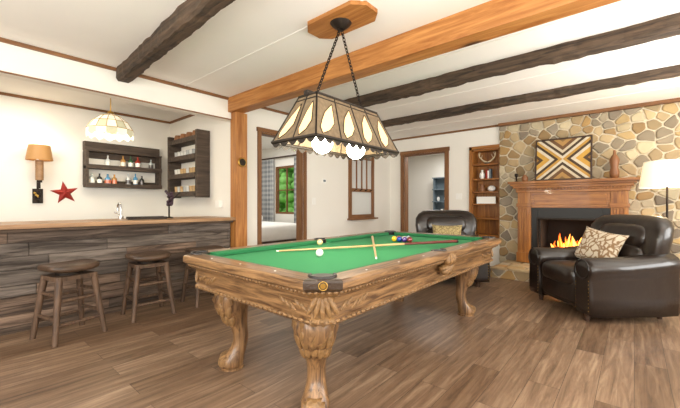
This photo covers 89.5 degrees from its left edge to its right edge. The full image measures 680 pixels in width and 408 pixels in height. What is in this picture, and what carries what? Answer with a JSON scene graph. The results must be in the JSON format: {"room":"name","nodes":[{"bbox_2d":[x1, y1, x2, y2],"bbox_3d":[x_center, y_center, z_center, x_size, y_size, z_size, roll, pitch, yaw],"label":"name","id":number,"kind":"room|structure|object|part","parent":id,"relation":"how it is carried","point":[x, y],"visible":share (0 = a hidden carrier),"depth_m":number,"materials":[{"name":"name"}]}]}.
{"room":"home game room","nodes":[
{"label":"home game room","id":0,"kind":"room"},
{"bbox_2d":[0,95,169,221],"bbox_3d":[-4.656,-0.150,4.257,0.150,2.600,5.200,0,0,41],"label":"wall","id":1,"kind":"structure","parent":0,"point":[23,122],"depth_m":4.94,"materials":[{"name":"white paint"}]},
{"bbox_2d":[25,144,52,202],"bbox_3d":[-4.054,-0.400,4.627,0.290,0.780,0.290,0,0,41],"label":"wall sconce","id":2,"kind":"object","parent":1,"relation":"attached to","point":[43,153],"depth_m":4.59,"materials":[{"name":"fabric"}]},
{"bbox_2d":[50,182,76,202],"bbox_3d":[-3.954,-0.169,4.922,0.041,0.318,0.320,0,0,41],"label":"star","id":3,"kind":"object","parent":1,"relation":"attached to","point":[63,193],"visible":1,"depth_m":4.92,"materials":[{"name":"red metal"}]},
{"bbox_2d":[0,92,169,123],"bbox_3d":[-4.640,-1.433,4.144,0.020,0.035,5.050,0,0,41],"label":"trim","id":4,"kind":"structure","parent":1,"relation":"attached to","point":[1,93],"depth_m":5.03,"materials":[{"name":"brown wood"}]},
{"bbox_2d":[83,141,161,188],"bbox_3d":[-3.409,-0.590,5.434,0.200,0.680,1.050,0,0,41],"label":"shelf","id":5,"kind":"object","parent":1,"relation":"attached to","point":[95,150],"visible":0.98,"depth_m":5.38,"materials":[{"name":"brown wood"}]},
{"bbox_2d":[89,173,116,183],"bbox_3d":[-3.605,-0.386,5.205,0.085,0.145,0.347,0,0,41],"label":"liquor bottles","id":6,"kind":"object","parent":5,"relation":"in","point":[107,179],"depth_m":5.22,"materials":[{"name":"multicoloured glass"}]},
{"bbox_2d":[105,156,110,164],"bbox_3d":[-3.565,-0.661,5.251,0.085,0.125,0.065,0,0,41],"label":"liquor bottles","id":7,"kind":"object","parent":5,"relation":"in","point":[107,162],"depth_m":5.24,"materials":[{"name":"clear glass"}]},
{"bbox_2d":[120,156,140,167],"bbox_3d":[-3.363,-0.674,5.487,0.085,0.166,0.286,0,0,41],"label":"liquor bottles","id":8,"kind":"object","parent":5,"relation":"in","point":[122,162],"depth_m":5.47,"materials":[{"name":"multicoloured glass"}]},
{"bbox_2d":[125,174,143,184],"bbox_3d":[-3.326,-0.394,5.530,0.085,0.161,0.261,0,0,41],"label":"liquor bottles","id":9,"kind":"object","parent":5,"relation":"in","point":[128,180],"depth_m":5.52,"materials":[{"name":"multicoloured glass"}]},
{"bbox_2d":[170,115,229,238],"bbox_3d":[-2.184,-0.150,5.464,2.030,2.600,0.150,0,0,41],"label":"wall","id":10,"kind":"structure","parent":0,"point":[219,130],"depth_m":5.14,"materials":[{"name":"white paint"}]},
{"bbox_2d":[170,114,194,123],"bbox_3d":[-2.278,-1.433,5.432,1.890,0.035,0.020,0,0,41],"label":"trim","id":11,"kind":"structure","parent":10,"relation":"attached to","point":[189,115],"depth_m":5.74,"materials":[{"name":"brown wood"}]},
{"bbox_2d":[168,129,209,197],"bbox_3d":[-2.407,-0.600,5.411,1.000,1.000,0.210,0,0,41],"label":"shelf","id":12,"kind":"object","parent":10,"relation":"attached to","point":[201,139],"visible":0.94,"depth_m":5.15,"materials":[{"name":"brown wood"}]},
{"bbox_2d":[174,130,194,139],"label":"glasses","id":13,"kind":"object","parent":12,"relation":"in","point":[187,134],"depth_m":5.41,"materials":[{"name":"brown glass"}]},
{"bbox_2d":[174,149,194,156],"label":"glasses","id":14,"kind":"object","parent":12,"relation":"in","point":[190,151],"depth_m":5.41,"materials":[{"name":"clear glass"}]},
{"bbox_2d":[174,167,194,173],"label":"glasses","id":15,"kind":"object","parent":12,"relation":"in","point":[182,171],"depth_m":5.41,"materials":[{"name":"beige glass"}]},
{"bbox_2d":[174,185,194,191],"label":"glasses","id":16,"kind":"object","parent":12,"relation":"in","point":[182,188],"depth_m":5.42,"materials":[{"name":"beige glass"}]},
{"bbox_2d":[215,201,222,206],"bbox_3d":[-1.748,0.000,4.951,0.100,0.100,0.060,0,0,41],"label":"wall outlet","id":17,"kind":"object","parent":10,"relation":"attached to","point":[217,203],"depth_m":4.92,"materials":[{"name":"white plastic"}]},
{"bbox_2d":[262,146,295,222],"bbox_3d":[-1.078,-0.150,8.382,3.850,2.600,0.120,0,0,41],"label":"wall","id":18,"kind":"structure","parent":0,"point":[271,152],"depth_m":8.69,"materials":[{"name":"paint"}]},
{"bbox_2d":[262,154,295,159],"bbox_3d":[-1.370,-1.176,8.487,1.990,0.060,0.100,0,0,41],"label":"curtain rod","id":19,"kind":"object","parent":18,"relation":"attached to","point":[293,154],"visible":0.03,"depth_m":8.54,"materials":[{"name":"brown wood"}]},
{"bbox_2d":[262,159,273,221],"bbox_3d":[-1.903,-0.048,8.918,0.500,2.195,0.060,0,0,41],"label":"curtain","id":20,"kind":"object","parent":19,"relation":"hanging from","point":[267,165],"visible":0.61,"depth_m":8.84,"materials":[{"name":"fabric"}]},
{"bbox_2d":[294,156,295,222],"bbox_3d":[-0.954,-0.048,8.104,0.400,2.195,0.060,0,0,41],"label":"curtain","id":21,"kind":"object","parent":19,"relation":"hanging from","point":[294,156],"visible":0.12,"depth_m":8.18,"materials":[{"name":"fabric"}]},
{"bbox_2d":[276,165,293,213],"bbox_3d":[-1.325,-0.350,8.593,0.800,1.200,0.080,0,0,41],"label":"window","id":22,"kind":"structure","parent":18,"relation":"in","point":[290,166],"depth_m":8.70,"materials":[{"name":"brown wood"}]},
{"bbox_2d":[244,108,389,245],"bbox_3d":[-0.169,-0.150,6.370,0.150,2.600,3.850,0,0,41],"label":"wall","id":23,"kind":"structure","parent":0,"point":[328,217],"depth_m":6.17,"materials":[{"name":"paint"}]},
{"bbox_2d":[261,107,288,114],"bbox_3d":[-0.111,-1.433,6.307,0.020,0.035,3.870,0,0,41],"label":"trim","id":24,"kind":"structure","parent":23,"relation":"attached to","point":[265,108],"depth_m":5.27,"materials":[{"name":"brown wood"}]},
{"bbox_2d":[256,127,306,244],"bbox_3d":[-0.942,0.010,5.445,0.180,2.280,1.010,0,0,41],"label":"door frame","id":25,"kind":"structure","parent":23,"relation":"in","point":[301,158],"depth_m":5.72,"materials":[{"name":"brown wood"}]},
{"bbox_2d":[347,157,377,219],"bbox_3d":[0.471,-0.345,6.908,0.120,1.310,0.880,0,0,41],"label":"window","id":26,"kind":"structure","parent":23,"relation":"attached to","point":[360,173],"depth_m":6.92,"materials":[{"name":"brown wood"}]},
{"bbox_2d":[185,0,679,132],"bbox_3d":[1.328,-1.448,2.624,7.000,0.004,6.112,0,0,41],"label":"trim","id":27,"kind":"structure","parent":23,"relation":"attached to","point":[361,0],"depth_m":3.56,"materials":[{"name":"paint"}]},
{"bbox_2d":[0,266,679,407],"bbox_3d":[0.335,1.200,4.423,11.150,0.100,12.250,0,0,41],"label":"floor","id":28,"kind":"structure","parent":0,"point":[518,349],"depth_m":2.55,"materials":[{"name":"brown wood"}]},
{"bbox_2d":[29,259,106,347],"bbox_3d":[-2.372,0.831,3.010,0.401,0.644,0.421,0,0,26],"label":"bar stool","id":29,"kind":"object","parent":28,"relation":"on","point":[77,270],"visible":1,"depth_m":2.92,"materials":[{"name":"brown wood"}]},
{"bbox_2d":[0,216,235,335],"bbox_3d":[-3.126,0.665,3.191,0.740,0.970,4.415,0,0,41],"label":"bar","id":30,"kind":"object","parent":28,"relation":"on","point":[24,245],"visible":0.57,"depth_m":3.50,"materials":[{"name":"brown wood"}]},
{"bbox_2d":[114,202,123,218],"bbox_3d":[-2.675,0.079,4.167,0.096,0.201,0.157,0,0,-22],"label":"bar faucet","id":31,"kind":"object","parent":30,"relation":"on","point":[118,203],"visible":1,"depth_m":4.13,"materials":[{"name":"metal"}]},
{"bbox_2d":[126,216,166,219],"bbox_3d":[-2.298,0.164,4.079,0.400,0.030,0.160,0,0,-40],"label":"serving tray","id":32,"kind":"object","parent":30,"relation":"on","point":[138,217],"visible":0.98,"depth_m":4.03,"materials":[{"name":"metal"}]},
{"bbox_2d":[164,190,180,217],"bbox_3d":[-2.145,0.001,4.389,0.130,0.357,0.182,0,0,41],"label":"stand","id":33,"kind":"object","parent":30,"relation":"on","point":[170,196],"visible":0.99,"depth_m":4.34,"materials":[{"name":"metal"}]},
{"bbox_2d":[120,250,175,322],"bbox_3d":[-2.005,0.831,3.591,0.401,0.644,0.421,0,0,43],"label":"bar stool","id":34,"kind":"object","parent":28,"relation":"on","point":[151,259],"visible":1,"depth_m":3.55,"materials":[{"name":"brown wood"}]},
{"bbox_2d":[180,245,223,307],"bbox_3d":[-1.603,0.831,4.076,0.401,0.644,0.421,0,0,41],"label":"bar stool","id":35,"kind":"object","parent":28,"relation":"on","point":[185,286],"visible":0.38,"depth_m":4.03,"materials":[{"name":"brown wood"}]},
{"bbox_2d":[230,112,246,247],"bbox_3d":[-1.399,-0.050,4.744,0.140,2.400,0.180,0,0,41],"label":"wood post","id":36,"kind":"object","parent":28,"relation":"on","point":[238,122],"visible":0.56,"depth_m":4.68,"materials":[{"name":"brown wood"}]},
{"bbox_2d":[238,157,246,166],"bbox_3d":[-1.336,-0.570,4.690,0.022,0.134,0.134,0,0,41],"label":"wall medallion","id":37,"kind":"object","parent":36,"relation":"attached to","point":[242,162],"visible":1,"depth_m":4.68,"materials":[{"name":"gold metal"}]},
{"bbox_2d":[262,216,295,243],"bbox_3d":[-1.958,0.575,7.740,1.990,1.150,1.480,0,0,41],"label":"bed","id":38,"kind":"object","parent":28,"relation":"on","point":[272,232],"visible":0.13,"depth_m":7.09,"materials":[{"name":"white fabric"}]},
{"bbox_2d":[183,230,500,407],"bbox_3d":[0.274,0.745,2.999,1.490,0.811,2.750,0,0,41],"label":"pool table","id":39,"kind":"object","parent":28,"relation":"on","point":[318,294],"visible":0.96,"depth_m":2.12,"materials":[{"name":"brown wood"}]},
{"bbox_2d":[316,249,322,256],"bbox_3d":[-0.149,0.355,2.499,0.057,0.057,0.057,0,0,41],"label":"cue ball","id":40,"kind":"object","parent":39,"relation":"on","point":[319,252],"visible":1,"depth_m":2.48,"materials":[{"name":"plastic"}]},
{"bbox_2d":[317,239,322,244],"bbox_3d":[-0.188,0.355,3.191,0.057,0.057,0.057,0,0,41],"label":"ball","id":41,"kind":"object","parent":39,"relation":"on","point":[319,241],"visible":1,"depth_m":3.17,"materials":[{"name":"plastic"}]},
{"bbox_3d":[0.274,0.470,2.999,1.450,0.240,2.750,0,0,41],"label":"rail and apron","id":42,"kind":"part","parent":39,"relation":"part of","materials":[{"name":"brown wood"}]},
{"bbox_2d":[276,240,458,251],"bbox_3d":[0.274,0.355,2.907,1.599,0.026,0.026,-2,0,-12],"label":"stick","id":43,"kind":"object","parent":39,"relation":"on","point":[442,241],"visible":1,"depth_m":2.92,"materials":[{"name":"beige wood"}]},
{"bbox_2d":[371,236,376,258],"bbox_3d":[0.295,0.352,3.001,0.026,0.026,1.805,0,-1,5],"label":"stick","id":44,"kind":"object","parent":39,"relation":"on","point":[372,237],"visible":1,"depth_m":2.67,"materials":[{"name":"beige wood"}]},
{"bbox_2d":[392,236,412,242],"bbox_3d":[0.628,0.356,3.495,0.205,0.056,0.227,0,0,6],"label":"balls","id":45,"kind":"object","parent":39,"relation":"on","point":[409,239],"visible":1,"depth_m":3.45,"materials":[{"name":"plastic"}]},
{"bbox_2d":[432,177,443,209],"bbox_3d":[2.989,0.195,9.659,0.800,1.910,0.445,0,0,41],"label":"china hutch","id":46,"kind":"object","parent":28,"relation":"on","point":[438,182],"visible":0.13,"depth_m":9.94,"materials":[{"name":"blue paint"}]},
{"bbox_2d":[415,210,489,286],"bbox_3d":[1.651,0.627,5.295,1.106,1.054,1.091,0,0,13],"label":"chair","id":47,"kind":"object","parent":28,"relation":"on","point":[426,219],"visible":0.16,"depth_m":5.48,"materials":[{"name":"black leather"}]},
{"bbox_2d":[432,225,461,234],"bbox_3d":[1.594,0.470,5.115,0.441,0.315,0.197,0,0,16],"label":"throw pillow","id":48,"kind":"object","parent":47,"relation":"on","point":[437,229],"visible":0.48,"depth_m":5.08,"materials":[{"name":"beige fabric"}]},
{"bbox_2d":[490,260,529,281],"bbox_3d":[3.314,1.067,5.187,1.729,0.175,0.960,0,0,41],"label":"hearth","id":49,"kind":"object","parent":28,"relation":"on","point":[507,269],"visible":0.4,"depth_m":5.29,"materials":[{"name":"stone"}]},
{"bbox_2d":[508,177,639,262],"bbox_3d":[3.760,0.302,5.582,1.680,1.344,0.930,0,0,41],"label":"fireplace","id":50,"kind":"object","parent":49,"relation":"on","point":[551,213],"visible":0.77,"depth_m":5.49,"materials":[{"name":"brown wood"}]},
{"bbox_2d":[514,173,527,181],"bbox_3d":[3.073,-0.447,5.822,0.215,0.150,0.098,0,0,41],"label":"candle holder","id":51,"kind":"object","parent":50,"relation":"on","point":[524,177],"visible":0.81,"depth_m":5.76,"materials":[{"name":"metal"}]},
{"bbox_2d":[535,135,592,180],"bbox_3d":[3.563,-0.720,5.490,0.770,0.688,0.133,0,0,41],"label":"art","id":52,"kind":"object","parent":50,"relation":"on","point":[568,158],"visible":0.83,"depth_m":5.46,"materials":[{"name":"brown wood"}]},
{"bbox_2d":[609,150,619,177],"bbox_3d":[4.032,-0.582,5.039,0.124,0.420,0.124,0,0,41],"label":"decorative vase","id":53,"kind":"object","parent":50,"relation":"on","point":[614,172],"visible":0.88,"depth_m":5.00,"materials":[{"name":"brown ceramic"}]},
{"bbox_2d":[528,214,679,320],"bbox_3d":[2.873,0.637,3.771,1.070,1.034,1.084,0,0,-1],"label":"chair","id":54,"kind":"object","parent":28,"relation":"on","point":[643,281],"visible":0.97,"depth_m":3.31,"materials":[{"name":"black leather"}]},
{"bbox_2d":[542,260,576,302],"bbox_3d":[2.711,0.829,3.767,0.742,0.395,0.587,0,0,-1],"label":"recliner footrest","id":55,"kind":"object","parent":54,"relation":"on","point":[558,276],"depth_m":3.70,"materials":[{"name":"leather"}]},
{"bbox_2d":[574,226,628,257],"bbox_3d":[2.897,0.480,3.839,0.218,0.437,0.552,0,0,-14],"label":"throw pillow","id":56,"kind":"object","parent":54,"relation":"on","point":[594,243],"visible":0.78,"depth_m":3.78,"materials":[{"name":"beige fabric"}]},
{"bbox_2d":[639,159,679,217],"bbox_3d":[3.926,0.318,4.116,0.528,1.664,0.528,0,0,41],"label":"floor lamp","id":57,"kind":"object","parent":28,"relation":"on","point":[656,174],"visible":0.84,"depth_m":4.00,"materials":[{"name":"fabric"}]},
{"bbox_2d":[0,0,679,157],"bbox_3d":[0.335,-1.500,4.423,11.150,0.100,12.250,0,0,41],"label":"ceiling","id":58,"kind":"structure","parent":0,"point":[106,32],"depth_m":3.28,"materials":[{"name":"paint"}]},
{"bbox_2d":[85,98,133,141],"bbox_3d":[-3.001,-1.153,4.488,0.530,0.587,0.530,0,0,41],"label":"pendant lamp","id":59,"kind":"object","parent":58,"relation":"hanging from","point":[109,126],"visible":0.97,"depth_m":4.36,"materials":[{"name":"white glass"}]},
{"bbox_2d":[0,42,230,121],"bbox_3d":[-3.152,-1.300,2.868,0.120,0.300,5.050,0,0,41],"label":"header","id":60,"kind":"object","parent":58,"relation":"attached to","point":[13,59],"depth_m":3.56,"materials":[{"name":"white paint"}]},
{"bbox_2d":[0,37,228,99],"bbox_3d":[-3.132,-1.433,2.785,0.020,0.035,4.950,0,0,41],"label":"trim","id":61,"kind":"structure","parent":60,"relation":"attached to","point":[4,40],"depth_m":3.48,"materials":[{"name":"brown wood"}]},
{"bbox_2d":[0,70,230,119],"bbox_3d":[-3.119,-1.157,2.807,0.010,0.014,5.000,0,0,41],"label":"trim","id":62,"kind":"structure","parent":60,"relation":"attached to","point":[0,70],"depth_m":3.56,"materials":[{"name":"brown wood"}]},
{"bbox_2d":[116,0,234,82],"bbox_3d":[0.214,-1.377,1.325,7.000,0.146,0.448,0,0,41],"label":"ceiling beam","id":63,"kind":"structure","parent":58,"relation":"attached to","point":[190,15],"depth_m":2.72,"materials":[{"name":"brown wood"}]},
{"bbox_2d":[271,0,399,160],"bbox_3d":[0.006,-0.911,2.695,0.600,1.078,1.024,0,0,41],"label":"light fixture","id":64,"kind":"object","parent":58,"relation":"hanging from","point":[324,124],"visible":1,"depth_m":2.54,"materials":[{"name":"stained glass"},{"name":"pine"},{"name":"dark iron"}]},
{"bbox_3d":[0.006,-1.435,2.695,0.600,0.030,0.300,0,0,41],"label":"ceiling plate","id":65,"kind":"part","parent":64,"relation":"part of","materials":[{"name":"brown wood"}]},
{"bbox_2d":[344,12,679,106],"bbox_3d":[1.903,-1.383,3.294,7.000,0.133,0.200,0,0,41],"label":"ceiling beam","id":66,"kind":"structure","parent":58,"relation":"attached to","point":[667,26],"depth_m":3.22,"materials":[{"name":"brown wood"}]},
{"bbox_2d":[382,64,679,126],"bbox_3d":[2.767,-1.389,4.301,7.000,0.121,0.176,0,0,41],"label":"ceiling beam","id":67,"kind":"structure","parent":58,"relation":"attached to","point":[668,72],"depth_m":4.35,"materials":[{"name":"brown wood"}]},
{"bbox_2d":[228,0,620,112],"bbox_3d":[1.187,-1.350,2.460,7.000,0.200,0.180,0,0,41],"label":"ceiling beam","id":68,"kind":"structure","parent":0,"point":[492,19],"depth_m":2.81,"materials":[{"name":"brown wood"}]},
{"bbox_2d":[408,154,443,231],"bbox_3d":[3.534,-0.150,9.649,5.200,2.600,0.150,0,0,41],"label":"wall","id":69,"kind":"structure","parent":0,"point":[421,170],"depth_m":10.45,"materials":[{"name":"paint"}]},
{"bbox_2d":[390,127,499,265],"bbox_3d":[3.790,-0.150,5.609,7.150,2.600,0.150,0,0,41],"label":"wall","id":70,"kind":"structure","parent":0,"point":[459,143],"depth_m":6.81,"materials":[{"name":"paint"}]},
{"bbox_2d":[400,147,449,231],"bbox_3d":[1.810,0.000,7.287,1.130,2.300,0.180,0,0,41],"label":"door frame","id":71,"kind":"structure","parent":70,"relation":"in","point":[404,156],"depth_m":7.53,"materials":[{"name":"brown wood"}]},
{"bbox_2d":[392,125,498,140],"bbox_3d":[2.031,-1.433,7.006,2.320,0.035,0.020,0,0,41],"label":"trim","id":72,"kind":"structure","parent":70,"relation":"attached to","point":[491,126],"depth_m":6.88,"materials":[{"name":"brown wood"}]},
{"bbox_2d":[456,193,461,198],"bbox_3d":[2.336,-0.150,6.748,0.120,0.120,0.014,0,0,41],"label":"light switch","id":73,"kind":"object","parent":70,"relation":"attached to","point":[458,195],"visible":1,"depth_m":6.74,"materials":[{"name":"white plastic"}]},
{"bbox_2d":[469,144,499,237],"bbox_3d":[2.784,-0.210,6.525,0.550,1.760,0.290,0,0,41],"label":"built-in bookshelf","id":74,"kind":"object","parent":70,"relation":"attached to","point":[487,216],"visible":0.66,"depth_m":6.58,"materials":[{"name":"brown wood"}]},
{"bbox_2d":[479,169,491,178],"bbox_3d":[2.757,-0.566,6.502,0.220,0.180,0.100,0,0,41],"label":"figurine","id":75,"kind":"object","parent":74,"relation":"on","point":[488,172],"visible":0.88,"depth_m":6.44,"materials":[{"name":"white ceramic"}]},
{"bbox_2d":[477,197,495,203],"bbox_3d":[2.739,-0.072,6.434,0.340,0.130,0.026,0,0,41],"label":"vent grille","id":76,"kind":"object","parent":74,"relation":"attached to","point":[480,200],"visible":1,"depth_m":6.42,"materials":[{"name":"white plastic"}]},
{"bbox_2d":[479,184,495,191],"bbox_3d":[2.780,-0.307,6.482,0.300,0.140,0.120,0,0,41],"label":"pottery","id":77,"kind":"object","parent":74,"relation":"on","point":[482,188],"visible":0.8,"depth_m":6.49,"materials":[{"name":"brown ceramic"}]},
{"bbox_2d":[479,152,495,163],"bbox_3d":[2.792,-0.872,6.496,0.316,0.232,0.100,0,0,41],"label":"ornament","id":78,"kind":"object","parent":74,"relation":"on","point":[486,162],"visible":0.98,"depth_m":6.46,"materials":[{"name":"brown wood"}]},
{"bbox_2d":[499,102,679,262],"bbox_3d":[4.665,-0.125,4.718,4.661,2.560,0.064,0,0,41],"label":"stone wall","id":79,"kind":"structure","parent":0,"point":[639,135],"depth_m":5.17,"materials":[{"name":"beige stone"}]},
{"bbox_2d":[498,97,679,126],"bbox_3d":[4.654,-1.425,4.704,4.660,0.050,0.100,0,0,41],"label":"trim","id":80,"kind":"structure","parent":79,"relation":"attached to","point":[673,100],"depth_m":5.26,"materials":[{"name":"brown wood"}]},
{"label":"outside","id":81,"kind":"structure","parent":0,"visible":0},
{"bbox_3d":[-2.168,1.575,5.153,50.000,0.150,55.000,0,0,41],"label":"ground","id":82,"kind":"structure","parent":81,"visible":0},
{"bbox_2d":[279,168,293,211],"bbox_3d":[-1.700,-0.271,12.380,2.338,3.541,1.646,0,0,41],"label":"tree","id":83,"kind":"object","parent":82,"relation":"on","point":[282,173],"visible":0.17,"depth_m":11.75,"materials":[{"name":"green plant"}]}
]}

